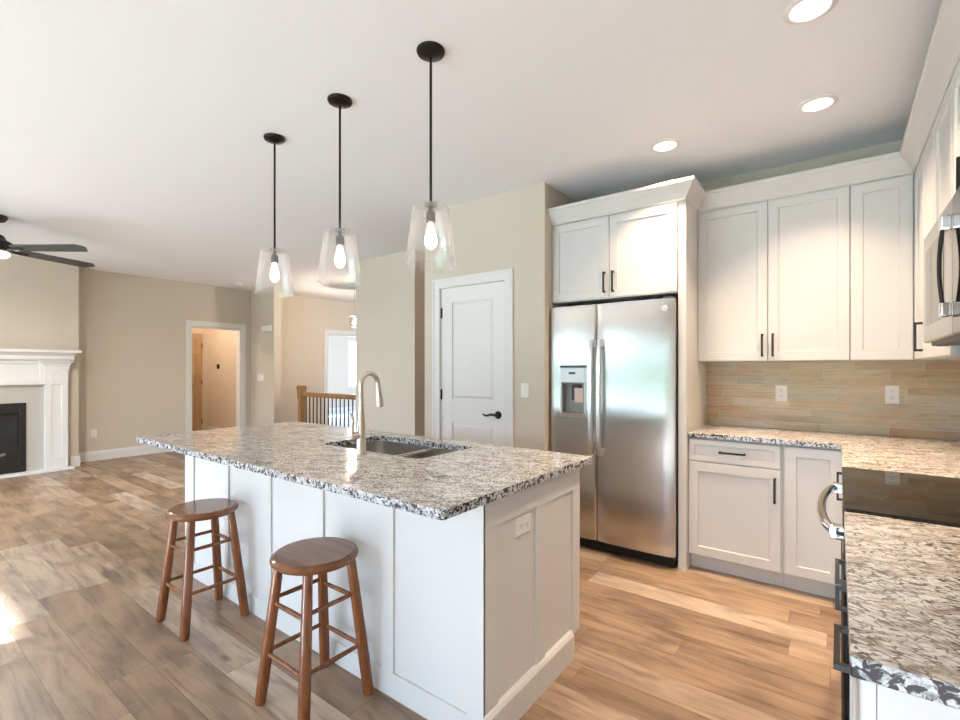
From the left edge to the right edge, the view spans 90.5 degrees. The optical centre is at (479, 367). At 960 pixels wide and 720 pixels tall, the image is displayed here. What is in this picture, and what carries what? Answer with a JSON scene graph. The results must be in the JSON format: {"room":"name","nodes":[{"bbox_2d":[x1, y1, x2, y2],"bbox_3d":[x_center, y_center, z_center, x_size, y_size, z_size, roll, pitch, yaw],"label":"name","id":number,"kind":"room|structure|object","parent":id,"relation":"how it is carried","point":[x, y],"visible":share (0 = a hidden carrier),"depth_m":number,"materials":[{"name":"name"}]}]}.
{"room":"kitchen","nodes":[
{"label":"kitchen","id":0,"kind":"room"},
{"bbox_2d":[0,255,78,464],"bbox_3d":[-6.211,-0.037,5.766,0.300,2.755,2.040,0,0,37],"label":"wall","id":1,"kind":"structure","parent":0,"point":[39,299],"depth_m":6.21,"materials":[{"name":"beige paint"}]},
{"bbox_2d":[79,268,250,452],"bbox_3d":[-6.858,-0.037,5.264,0.130,2.755,8.960,0,0,37],"label":"wall","id":2,"kind":"structure","parent":0,"point":[132,328],"depth_m":7.28,"materials":[{"name":"beige paint"}]},
{"bbox_2d":[90,430,96,437],"bbox_3d":[-5.571,0.950,6.857,0.008,0.114,0.070,0,0,37],"label":"wall outlet","id":3,"kind":"object","parent":2,"relation":"attached to","point":[93,433],"visible":1,"depth_m":6.86,"materials":[{"name":"white plastic"}]},
{"bbox_2d":[70,445,169,466],"bbox_3d":[-5.183,1.270,7.118,0.316,0.140,1.537,0,0,37],"label":"baseboard","id":4,"kind":"structure","parent":2,"relation":"attached to","point":[75,461],"depth_m":7.04,"materials":[{"name":"white paint"}]},
{"bbox_2d":[186,320,245,431],"bbox_3d":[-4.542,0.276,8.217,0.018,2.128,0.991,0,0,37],"label":"trim","id":5,"kind":"structure","parent":2,"relation":"attached to","point":[189,323],"depth_m":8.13,"materials":[{"name":"white paint"}]},
{"bbox_2d":[192,328,207,429],"bbox_3d":[-6.280,-0.037,9.173,0.130,2.755,1.900,0,0,37],"label":"wall","id":6,"kind":"structure","parent":0,"point":[204,332],"depth_m":9.84,"materials":[{"name":"beige paint"}]},
{"bbox_2d":[192,333,201,430],"bbox_3d":[-5.933,0.311,9.474,0.093,2.033,0.759,0,0,37],"label":"door","id":7,"kind":"structure","parent":6,"relation":"in","point":[196,338],"depth_m":9.70,"materials":[{"name":"brown wood"}]},
{"bbox_2d":[208,329,235,427],"bbox_3d":[-4.971,-0.037,9.451,1.888,2.755,0.120,0,0,37],"label":"wall","id":8,"kind":"structure","parent":0,"point":[221,343],"depth_m":9.51,"materials":[{"name":"beige paint"}]},
{"bbox_2d":[208,426,219,429],"bbox_3d":[-4.955,1.270,9.354,1.730,0.140,0.016,0,0,37],"label":"baseboard","id":9,"kind":"structure","parent":8,"relation":"attached to","point":[209,427],"depth_m":9.75,"materials":[{"name":"white paint"}]},
{"bbox_2d":[251,286,280,424],"bbox_3d":[-3.839,-0.037,8.517,0.780,2.755,0.130,0,0,37],"label":"wall","id":10,"kind":"structure","parent":0,"point":[265,302],"depth_m":8.38,"materials":[{"name":"beige paint"}]},
{"bbox_2d":[257,375,263,380],"bbox_3d":[-3.912,0.179,8.485,0.205,0.092,0.009,0,0,37],"label":"light switch","id":11,"kind":"object","parent":10,"relation":"attached to","point":[259,377],"visible":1,"depth_m":8.48,"materials":[{"name":"white plastic"}]},
{"bbox_2d":[261,325,271,331],"bbox_3d":[-3.742,-0.690,8.338,0.290,0.100,0.039,0,0,37],"label":"door chime","id":12,"kind":"object","parent":10,"relation":"attached to","point":[269,327],"visible":1,"depth_m":8.30,"materials":[{"name":"white plastic"}]},
{"bbox_2d":[281,293,355,423],"bbox_3d":[-2.078,-0.037,11.304,0.120,2.755,6.440,0,0,37],"label":"wall","id":13,"kind":"structure","parent":0,"point":[304,319],"depth_m":9.39,"materials":[{"name":"beige paint"}]},
{"bbox_2d":[324,329,355,424],"bbox_3d":[-2.859,0.274,10.152,0.018,2.133,1.086,0,0,37],"label":"trim","id":14,"kind":"structure","parent":13,"relation":"attached to","point":[326,331],"depth_m":9.76,"materials":[{"name":"white paint"}]},
{"bbox_2d":[328,334,355,336],"bbox_3d":[-2.916,0.318,10.194,0.127,2.045,0.920,0,0,37],"label":"trim","id":15,"kind":"structure","parent":13,"relation":"attached to","point":[328,334],"depth_m":10.06,"materials":[{"name":"white paint"}]},
{"bbox_2d":[328,335,355,407],"bbox_3d":[-5.016,-0.037,13.554,0.120,2.755,6.380,0,0,37],"label":"wall","id":16,"kind":"structure","parent":0,"point":[337,345],"depth_m":14.42,"materials":[{"name":"beige paint"}]},
{"bbox_2d":[329,406,355,412],"bbox_3d":[-3.458,1.270,12.556,3.570,0.140,5.900,0,0,37],"label":"baseboard","id":17,"kind":"structure","parent":16,"relation":"attached to","point":[354,407],"depth_m":14.52,"materials":[{"name":"white paint"}]},
{"bbox_2d":[348,340,355,386],"bbox_3d":[-3.890,-0.135,15.040,0.070,1.450,0.750,0,0,37],"label":"window","id":18,"kind":"structure","parent":16,"relation":"in","point":[348,340],"depth_m":14.74,"materials":[{"name":"white paint"}]},
{"bbox_2d":[356,250,424,440],"bbox_3d":[-0.463,-0.037,7.033,1.100,2.755,2.520,0,0,37],"label":"wall","id":19,"kind":"structure","parent":0,"point":[390,297],"depth_m":5.93,"materials":[{"name":"beige paint"}]},
{"bbox_2d":[0,451,840,719],"bbox_3d":[-2.708,1.400,6.045,13.600,0.120,15.600,0,0,37],"label":"floor","id":20,"kind":"structure","parent":0,"point":[82,548],"depth_m":2.37,"materials":[{"name":"brown wood"}]},
{"bbox_2d":[0,348,81,478],"bbox_3d":[-5.993,0.552,5.614,0.230,1.575,1.980,0,0,37],"label":"fireplace","id":21,"kind":"object","parent":20,"relation":"on","point":[33,382],"visible":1,"depth_m":6.07,"materials":[{"name":"white paint"}]},
{"bbox_2d":[0,348,81,360],"bbox_3d":[-5.993,-0.165,5.614,0.230,0.140,1.980,0,0,37],"label":"mantel shelf","id":22,"kind":"object","parent":21,"relation":"attached to","point":[5,354],"depth_m":6.02,"materials":[{"name":"white paint"}]},
{"bbox_2d":[156,498,248,641],"bbox_3d":[-1.484,1.041,2.551,0.341,0.602,0.341,0,0,37],"label":"bar stool","id":23,"kind":"object","parent":20,"relation":"on","point":[190,512],"visible":1,"depth_m":2.51,"materials":[{"name":"red wood"}]},
{"bbox_2d":[255,537,373,719],"bbox_3d":[-0.668,1.041,1.930,0.341,0.602,0.341,0,0,37],"label":"bar stool","id":24,"kind":"object","parent":20,"relation":"on","point":[319,556],"visible":1,"depth_m":1.89,"materials":[{"name":"red wood"}]},
{"bbox_2d":[296,385,355,426],"bbox_3d":[-2.223,0.823,7.620,2.356,1.035,0.136,0,0,37],"label":"stair railing","id":25,"kind":"object","parent":20,"relation":"on","point":[302,394],"visible":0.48,"depth_m":8.01,"materials":[{"name":"brown wood"}]},
{"bbox_2d":[329,410,355,427],"bbox_3d":[-3.572,1.334,12.404,3.570,0.012,6.260,0,0,37],"label":"bedroom carpet","id":26,"kind":"object","parent":20,"relation":"on","point":[354,411],"visible":0.14,"depth_m":12.51,"materials":[{"name":"white carpet"}]},
{"bbox_2d":[185,440,579,719],"bbox_3d":[-0.714,0.899,2.704,2.452,0.882,0.806,0,0,37],"label":"kitchen island","id":27,"kind":"object","parent":20,"relation":"on","point":[466,618],"visible":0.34,"depth_m":1.94,"materials":[{"name":"white paint"}]},
{"bbox_2d":[136,421,591,519],"bbox_3d":[-0.796,0.442,2.621,2.535,0.032,1.090,0,0,37],"label":"island countertop","id":28,"kind":"structure","parent":27,"relation":"on","point":[445,486],"depth_m":2.12,"materials":[{"name":"stone"}]},
{"bbox_2d":[350,371,383,453],"bbox_3d":[-0.571,0.220,2.400,0.056,0.411,0.212,0,0,37],"label":"kitchen faucet","id":29,"kind":"object","parent":28,"relation":"on","point":[359,435],"visible":1,"depth_m":2.36,"materials":[{"name":"silver metal"}]},
{"bbox_2d":[340,441,457,458],"bbox_3d":[-0.461,0.563,2.622,0.796,0.206,0.471,0,0,37],"label":"sink","id":30,"kind":"object","parent":28,"relation":"in","point":[384,447],"visible":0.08,"depth_m":2.88,"materials":[{"name":"silver metal"}]},
{"bbox_2d":[515,512,530,537],"bbox_3d":[0.172,0.618,1.873,0.008,0.072,0.114,0,0,37],"label":"wall outlet","id":31,"kind":"object","parent":27,"relation":"attached to","point":[523,523],"visible":1,"depth_m":1.86,"materials":[{"name":"white plastic"}]},
{"bbox_2d":[519,522,523,530],"bbox_3d":[0.162,0.618,1.856,0.003,0.027,0.032,0,0,37],"label":"receptacle","id":32,"kind":"object","parent":31,"relation":"attached to","point":[521,524],"depth_m":1.85,"materials":[{"name":"grey plastic"}]},
{"bbox_2d":[524,519,528,527],"bbox_3d":[0.186,0.618,1.887,0.003,0.027,0.032,0,0,37],"label":"receptacle","id":33,"kind":"object","parent":31,"relation":"attached to","point":[526,521],"depth_m":1.88,"materials":[{"name":"grey plastic"}]},
{"bbox_2d":[551,296,677,566],"bbox_3d":[1.087,0.432,3.627,0.913,1.815,0.718,0,0,37],"label":"refrigerator","id":34,"kind":"object","parent":20,"relation":"on","point":[623,356],"visible":0.94,"depth_m":3.30,"materials":[{"name":"grey metal"}]},
{"bbox_2d":[560,365,585,367],"bbox_3d":[0.689,-0.011,3.532,0.212,0.016,0.032,0,0,37],"label":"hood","id":35,"kind":"object","parent":34,"relation":"attached to","point":[561,366],"depth_m":3.51,"materials":[{"name":"grey plastic"}]},
{"bbox_2d":[574,388,582,402],"bbox_3d":[0.731,0.202,3.521,0.068,0.107,0.002,0,0,37],"label":"leaflet","id":36,"kind":"object","parent":34,"relation":"in","point":[578,392],"visible":1,"depth_m":3.52,"materials":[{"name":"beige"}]},
{"bbox_2d":[552,200,705,570],"bbox_3d":[1.132,0.115,3.650,0.983,2.450,0.662,0,0,37],"label":"tall cabinet","id":37,"kind":"object","parent":20,"relation":"on","point":[648,253],"visible":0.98,"depth_m":3.30,"materials":[{"name":"white paint"}]},
{"bbox_2d":[689,437,783,586],"bbox_3d":[1.758,0.900,3.221,0.530,0.880,0.597,0,0,37],"label":"base cabinet","id":38,"kind":"object","parent":20,"relation":"on","point":[736,487],"visible":0.98,"depth_m":3.01,"materials":[{"name":"white paint"}]},
{"bbox_2d":[783,445,842,599],"bbox_3d":[2.357,0.900,2.791,0.940,0.880,0.563,0,0,37],"label":"base cabinet","id":39,"kind":"object","parent":20,"relation":"on","point":[809,551],"visible":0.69,"depth_m":2.78,"materials":[{"name":"white paint"}]},
{"bbox_2d":[688,424,959,477],"bbox_3d":[1.896,0.442,2.621,1.472,0.032,1.389,0,0,37],"label":"countertop","id":40,"kind":"structure","parent":39,"relation":"on","point":[924,456],"depth_m":2.65,"materials":[{"name":"stone"}]},
{"bbox_2d":[836,472,841,500],"bbox_3d":[2.043,0.900,2.159,0.681,0.880,0.824,0,0,37],"label":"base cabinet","id":41,"kind":"object","parent":20,"relation":"on","point":[837,473],"visible":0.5,"depth_m":2.51,"materials":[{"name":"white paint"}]},
{"bbox_2d":[835,558,852,719],"bbox_3d":[1.224,0.900,1.072,0.681,0.880,0.385,0,0,37],"label":"base cabinet","id":42,"kind":"object","parent":20,"relation":"on","point":[838,581],"visible":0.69,"depth_m":1.36,"materials":[{"name":"white paint"}]},
{"bbox_2d":[816,467,959,719],"bbox_3d":[1.539,0.879,1.548,0.727,0.922,0.745,0,0,37],"label":"range","id":43,"kind":"object","parent":20,"relation":"on","point":[930,499],"visible":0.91,"depth_m":1.53,"materials":[{"name":"grey metal"}]},
{"bbox_2d":[842,467,959,527],"bbox_3d":[1.570,0.426,1.525,0.650,0.017,0.745,0,0,37],"label":"cooktop","id":44,"kind":"object","parent":43,"relation":"in","point":[930,499],"depth_m":1.56,"materials":[{"name":"black glass"}]},
{"bbox_2d":[833,623,959,719],"bbox_3d":[0.967,0.900,0.729,0.681,0.880,0.468,0,0,37],"label":"base cabinet","id":45,"kind":"object","parent":20,"relation":"on","point":[871,701],"visible":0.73,"depth_m":0.71,"materials":[{"name":"white paint"}]},
{"bbox_2d":[844,511,959,709],"bbox_3d":[1.080,0.442,0.862,0.660,0.032,0.891,0,0,37],"label":"countertop","id":46,"kind":"structure","parent":45,"relation":"on","point":[903,576],"depth_m":0.86,"materials":[{"name":"stone"}]},
{"bbox_2d":[0,0,959,302],"bbox_3d":[-2.708,-1.475,6.045,13.600,0.120,15.600,0,0,37],"label":"ceiling","id":47,"kind":"structure","parent":0,"point":[132,132],"depth_m":2.63,"materials":[{"name":"white paint"}]},
{"bbox_2d":[0,214,94,267],"bbox_3d":[-4.556,-1.219,4.456,1.541,0.392,1.614,0,0,37],"label":"ceiling fan","id":48,"kind":"object","parent":47,"relation":"hanging from","point":[6,247],"visible":1,"depth_m":4.43,"materials":[{"name":"black metal"}]},
{"bbox_2d":[254,133,294,294],"bbox_3d":[-1.261,-0.932,2.921,0.230,0.964,0.230,0,0,37],"label":"pendant light","id":49,"kind":"object","parent":47,"relation":"hanging from","point":[273,138],"visible":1,"depth_m":2.91,"materials":[{"name":"brown metal"}]},
{"bbox_2d":[270,248,278,262],"bbox_3d":[-1.261,-0.690,2.921,0.052,0.090,0.052,0,0,37],"label":"socket","id":50,"kind":"object","parent":49,"relation":"attached to","point":[274,258],"depth_m":2.90,"materials":[{"name":"grey plastic"}]},
{"bbox_2d":[317,93,361,283],"bbox_3d":[-0.739,-0.932,2.509,0.230,0.964,0.230,0,0,37],"label":"pendant light","id":51,"kind":"object","parent":47,"relation":"hanging from","point":[337,100],"visible":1,"depth_m":2.50,"materials":[{"name":"brown metal"}]},
{"bbox_2d":[335,228,344,245],"bbox_3d":[-0.739,-0.690,2.509,0.052,0.090,0.052,0,0,37],"label":"socket","id":52,"kind":"object","parent":51,"relation":"attached to","point":[339,239],"depth_m":2.49,"materials":[{"name":"grey plastic"}]},
{"bbox_2d":[349,286,355,328],"bbox_3d":[-2.180,-1.046,8.276,0.200,0.736,0.200,0,0,37],"label":"ceiling light","id":53,"kind":"object","parent":47,"relation":"attached to","point":[354,287],"visible":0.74,"depth_m":8.26,"materials":[{"name":"white plastic"}]},
{"bbox_2d":[405,41,456,266],"bbox_3d":[-0.219,-0.932,2.118,0.230,0.964,0.230,0,0,37],"label":"pendant light","id":54,"kind":"object","parent":47,"relation":"hanging from","point":[428,51],"visible":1,"depth_m":2.11,"materials":[{"name":"brown metal"}]},
{"bbox_2d":[425,202,436,223],"bbox_3d":[-0.219,-0.690,2.118,0.052,0.090,0.052,0,0,37],"label":"socket","id":55,"kind":"object","parent":54,"relation":"attached to","point":[430,215],"depth_m":2.10,"materials":[{"name":"grey plastic"}]},
{"bbox_2d":[650,138,680,151],"bbox_3d":[1.175,-1.410,3.021,0.184,0.010,0.184,0,0,37],"label":"recessed light","id":56,"kind":"object","parent":47,"relation":"in","point":[664,145],"visible":1,"depth_m":3.01,"materials":[{"name":"white plastic"}]},
{"bbox_2d":[782,0,838,24],"bbox_3d":[1.294,-1.410,1.865,0.184,0.010,0.184,0,0,37],"label":"recessed light","id":57,"kind":"object","parent":47,"relation":"in","point":[798,12],"visible":1,"depth_m":1.87,"materials":[{"name":"white plastic"}]},
{"bbox_2d":[797,94,838,113],"bbox_3d":[1.806,-1.410,2.545,0.184,0.010,0.184,0,0,37],"label":"recessed light","id":58,"kind":"object","parent":47,"relation":"in","point":[818,103],"visible":1,"depth_m":2.53,"materials":[{"name":"white plastic"}]},
{"bbox_2d":[425,182,551,450],"bbox_3d":[0.028,-0.037,4.048,1.255,2.755,0.120,0,0,37],"label":"wall","id":59,"kind":"structure","parent":0,"point":[512,229],"depth_m":3.76,"materials":[{"name":"beige paint"}]},
{"bbox_2d":[440,289,440,437],"bbox_3d":[-0.041,0.312,4.098,0.702,2.055,0.121,0,0,37],"label":"trim","id":60,"kind":"structure","parent":59,"relation":"attached to","point":[440,289],"depth_m":4.26,"materials":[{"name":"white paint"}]},
{"bbox_2d":[440,281,503,449],"bbox_3d":[-0.079,0.311,4.053,0.700,2.033,0.093,0,0,37],"label":"door","id":61,"kind":"structure","parent":59,"relation":"in","point":[472,317],"depth_m":4.06,"materials":[{"name":"white paint"}]},
{"bbox_2d":[432,268,513,447],"bbox_3d":[-0.082,0.274,4.044,0.866,2.133,0.018,0,0,37],"label":"trim","id":62,"kind":"structure","parent":59,"relation":"attached to","point":[507,275],"depth_m":3.87,"materials":[{"name":"white paint"}]},
{"bbox_2d":[521,383,528,397],"bbox_3d":[0.348,0.175,3.724,0.070,0.114,0.009,0,0,37],"label":"light switch","id":63,"kind":"object","parent":59,"relation":"attached to","point":[524,386],"visible":1,"depth_m":3.72,"materials":[{"name":"white plastic"}]},
{"bbox_2d":[552,187,585,307],"bbox_3d":[0.744,-0.037,4.047,0.110,2.755,0.740,0,0,37],"label":"wall","id":64,"kind":"structure","parent":0,"point":[558,198],"depth_m":3.81,"materials":[{"name":"beige paint"}]},
{"bbox_2d":[586,134,959,440],"bbox_3d":[1.957,-0.037,3.521,2.460,2.755,0.120,0,0,37],"label":"wall","id":65,"kind":"structure","parent":0,"point":[895,146],"depth_m":3.24,"materials":[{"name":"beige paint"}]},
{"bbox_2d":[698,185,849,361],"bbox_3d":[1.970,-0.578,3.233,0.855,1.065,0.323,0,0,37],"label":"upper cabinet","id":66,"kind":"object","parent":65,"relation":"attached to","point":[774,274],"visible":1,"depth_m":3.10,"materials":[{"name":"white paint"}]},
{"bbox_2d":[775,385,786,401],"bbox_3d":[2.102,0.177,3.318,0.070,0.114,0.008,0,0,37],"label":"wall outlet","id":67,"kind":"object","parent":65,"relation":"attached to","point":[780,390],"visible":1,"depth_m":3.32,"materials":[{"name":"white plastic"}]},
{"bbox_2d":[706,360,959,439],"bbox_3d":[2.311,0.191,3.174,1.474,0.469,0.011,0,0,37],"label":"backsplash","id":68,"kind":"structure","parent":65,"relation":"attached to","point":[824,396],"depth_m":3.13,"materials":[{"name":"beige tile"}]},
{"bbox_2d":[885,386,899,403],"bbox_3d":[2.571,0.167,2.965,0.070,0.114,0.008,0,0,37],"label":"wall outlet","id":69,"kind":"object","parent":65,"relation":"attached to","point":[892,393],"visible":1,"depth_m":2.96,"materials":[{"name":"white plastic"}]},
{"bbox_2d":[889,389,895,393],"bbox_3d":[2.570,0.147,2.963,0.032,0.027,0.003,0,0,37],"label":"receptacle","id":70,"kind":"object","parent":69,"relation":"attached to","point":[891,391],"depth_m":2.96,"materials":[{"name":"grey plastic"}]},
{"bbox_2d":[850,174,936,360],"bbox_3d":[2.569,-0.578,2.803,0.616,1.065,0.289,0,0,37],"label":"upper cabinet","id":71,"kind":"object","parent":65,"relation":"attached to","point":[881,211],"visible":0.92,"depth_m":2.79,"materials":[{"name":"white paint"}]},
{"bbox_3d":[0.443,-0.037,-0.659,0.150,2.755,8.680,0,0,37],"label":"wall","id":72,"kind":"structure","parent":0,"visible":0},
{"bbox_2d":[914,82,959,359],"bbox_3d":[2.257,-0.578,2.179,0.363,1.065,1.113,0,0,37],"label":"upper cabinet","id":73,"kind":"object","parent":72,"relation":"attached to","point":[932,175],"visible":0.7,"depth_m":2.28,"materials":[{"name":"white paint"}]},
{"bbox_2d":[548,0,959,225],"bbox_3d":[0.788,-1.165,2.242,2.128,0.118,2.750,0,0,37],"label":"crown molding","id":74,"kind":"structure","parent":73,"relation":"attached to","point":[943,54],"depth_m":2.89,"materials":[{"name":"white paint"}]},
{"bbox_2d":[951,59,959,198],"bbox_3d":[1.694,-0.810,1.431,0.363,0.600,0.751,0,0,37],"label":"upper cabinet","id":75,"kind":"object","parent":72,"relation":"attached to","point":[955,81],"visible":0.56,"depth_m":1.77,"materials":[{"name":"white paint"}]},
{"bbox_2d":[924,187,959,345],"bbox_3d":[1.665,-0.295,1.453,0.434,0.420,0.745,0,0,37],"label":"microwave","id":76,"kind":"object","parent":75,"relation":"attached to","point":[942,243],"visible":1,"depth_m":1.47,"materials":[{"name":"silver metal"}]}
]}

